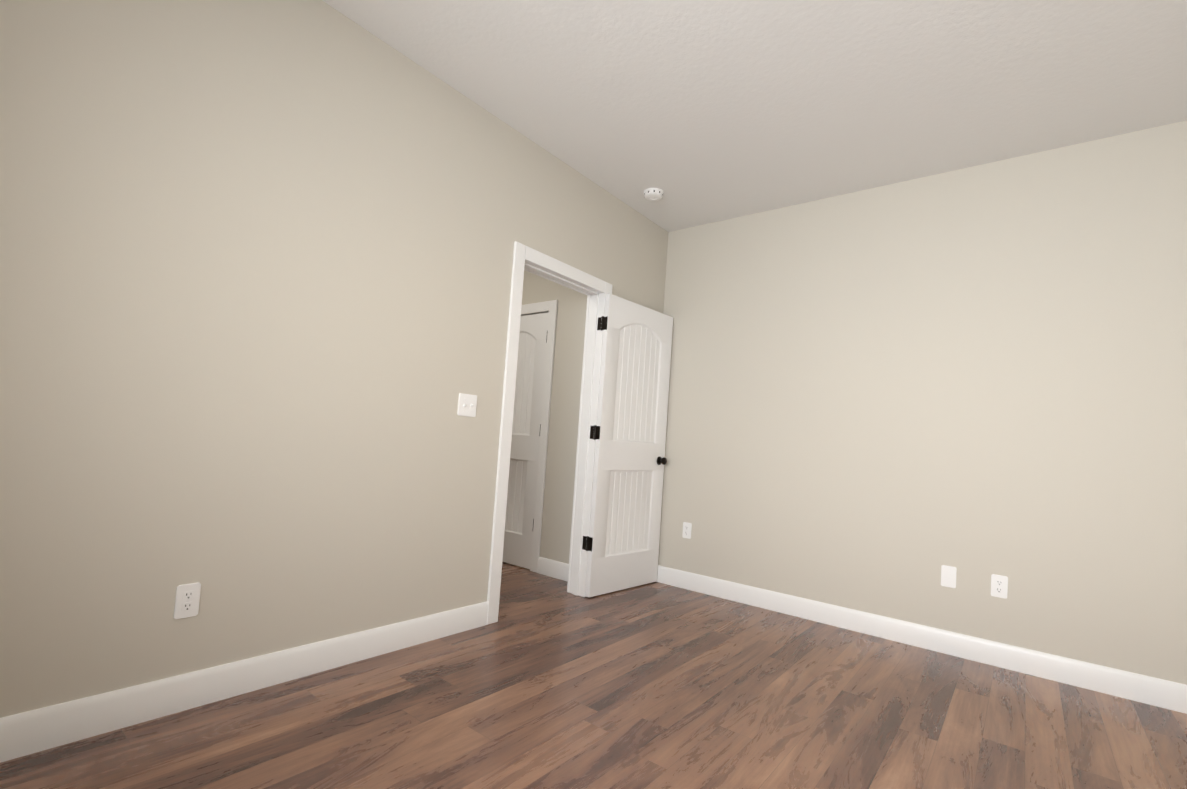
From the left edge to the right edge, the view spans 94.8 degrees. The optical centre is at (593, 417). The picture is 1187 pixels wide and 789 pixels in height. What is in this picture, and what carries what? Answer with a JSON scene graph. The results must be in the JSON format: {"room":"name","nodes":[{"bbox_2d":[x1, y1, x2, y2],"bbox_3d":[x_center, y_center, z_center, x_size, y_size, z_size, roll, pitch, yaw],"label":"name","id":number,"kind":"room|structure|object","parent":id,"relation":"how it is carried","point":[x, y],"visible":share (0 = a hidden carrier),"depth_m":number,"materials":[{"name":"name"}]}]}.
{"room":"empty bedroom","nodes":[
{"label":"empty bedroom","id":0,"kind":"room"},
{"bbox_2d":[0,0,667,717],"bbox_3d":[-0.894,-0.283,2.600,0.120,2.720,4.590,2,-3,39],"label":"wall","id":1,"kind":"structure","parent":0,"point":[256,260],"depth_m":2.01,"materials":[{"name":"beige paint"}]},
{"bbox_2d":[174,583,200,618],"bbox_3d":[-1.407,0.637,1.891,0.008,0.115,0.070,2,-3,39],"label":"outlet","id":2,"kind":"object","parent":1,"relation":"attached to","point":[187,600],"visible":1,"depth_m":1.89,"materials":[{"name":"white plastic"}]},
{"bbox_2d":[0,601,487,762],"bbox_3d":[-1.418,0.951,1.882,0.015,0.122,2.714,2,-3,39],"label":"baseboard","id":3,"kind":"structure","parent":1,"relation":"attached to","point":[36,730],"depth_m":1.93,"materials":[{"name":"white wood"}]},
{"bbox_2d":[457,393,476,416],"bbox_3d":[-0.644,-0.061,2.810,0.019,0.115,0.116,2,-3,39],"label":"light switch","id":4,"kind":"object","parent":1,"relation":"attached to","point":[467,404],"visible":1,"depth_m":2.81,"materials":[{"name":"white plastic"}]},
{"bbox_2d":[487,241,612,624],"bbox_3d":[-0.281,0.103,3.384,0.156,2.105,0.906,2,-3,39],"label":"door frame","id":5,"kind":"structure","parent":1,"relation":"attached to","point":[522,253],"depth_m":3.50,"materials":[{"name":"white wood"}]},
{"bbox_2d":[582,293,672,596],"bbox_3d":[0.277,0.204,3.889,0.151,2.012,0.764,1,-4,43],"label":"room door","id":6,"kind":"structure","parent":1,"relation":"in","point":[620,544],"depth_m":3.84,"materials":[{"name":"white paint"}]},
{"bbox_2d":[522,270,586,563],"bbox_3d":[-0.591,-0.174,4.508,1.780,2.720,0.120,2,-3,39],"label":"wall","id":7,"kind":"structure","parent":0,"point":[563,434],"depth_m":4.10,"materials":[{"name":"beige paint"}]},
{"bbox_2d":[502,312,548,568],"bbox_3d":[-0.644,0.168,4.461,0.649,2.012,0.151,2,-3,39],"label":"hall door","id":8,"kind":"structure","parent":7,"relation":"in","point":[519,520],"depth_m":4.36,"materials":[{"name":"white paint"}]},
{"bbox_2d":[521,300,557,572],"bbox_3d":[-0.661,0.127,4.444,0.791,2.105,0.018,2,-3,39],"label":"door frame","id":9,"kind":"structure","parent":7,"relation":"attached to","point":[551,307],"depth_m":4.22,"materials":[{"name":"white wood"}]},
{"bbox_2d":[537,557,568,581],"bbox_3d":[-0.222,1.131,3.997,0.502,0.122,0.015,2,-3,39],"label":"baseboard","id":10,"kind":"structure","parent":7,"relation":"attached to","point":[548,567],"depth_m":4.05,"materials":[{"name":"white wood"}]},
{"bbox_2d":[0,562,1186,788],"bbox_3d":[-0.318,1.143,1.999,5.640,0.100,4.590,2,-3,39],"label":"floor","id":11,"kind":"structure","parent":0,"point":[544,682],"depth_m":2.05,"materials":[{"name":"laminate"}]},
{"bbox_2d":[322,0,1186,231],"bbox_3d":[-0.125,-1.678,2.130,5.640,0.120,4.590,2,-3,39],"label":"ceiling","id":12,"kind":"structure","parent":0,"point":[700,112],"depth_m":2.48,"materials":[{"name":"white paint"}]},
{"bbox_2d":[644,188,663,200],"bbox_3d":[0.404,-1.491,3.665,0.136,0.038,0.136,2,-3,39],"label":"smoke detector","id":13,"kind":"object","parent":12,"relation":"attached to","point":[653,194],"visible":1,"depth_m":3.63,"materials":[{"name":"white plastic"}]},
{"bbox_2d":[658,120,1186,684],"bbox_3d":[1.164,-0.087,3.808,5.640,2.720,0.120,2,-3,39],"label":"wall","id":14,"kind":"structure","parent":0,"point":[890,400],"depth_m":3.04,"materials":[{"name":"beige paint"}]},
{"bbox_2d":[682,522,691,538],"bbox_3d":[0.687,0.834,4.013,0.070,0.115,0.008,2,-3,39],"label":"outlet","id":15,"kind":"object","parent":14,"relation":"attached to","point":[687,528],"visible":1,"depth_m":4.01,"materials":[{"name":"white plastic"}]},
{"bbox_2d":[656,565,1186,713],"bbox_3d":[1.764,1.225,3.112,3.470,0.122,0.015,2,-3,39],"label":"baseboard","id":16,"kind":"structure","parent":14,"relation":"attached to","point":[1166,694],"depth_m":2.95,"materials":[{"name":"white wood"}]},
{"bbox_2d":[941,565,956,587],"bbox_3d":[1.953,0.878,3.000,0.070,0.115,0.013,2,-3,39],"label":"blank wall plate","id":17,"kind":"object","parent":14,"relation":"attached to","point":[948,576],"visible":1,"depth_m":3.00,"materials":[{"name":"white plastic"}]},
{"bbox_2d":[991,574,1007,598],"bbox_3d":[2.129,0.888,2.862,0.070,0.115,0.008,2,-3,39],"label":"outlet","id":18,"kind":"object","parent":14,"relation":"attached to","point":[999,586],"visible":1,"depth_m":2.86,"materials":[{"name":"white plastic"}]}
]}

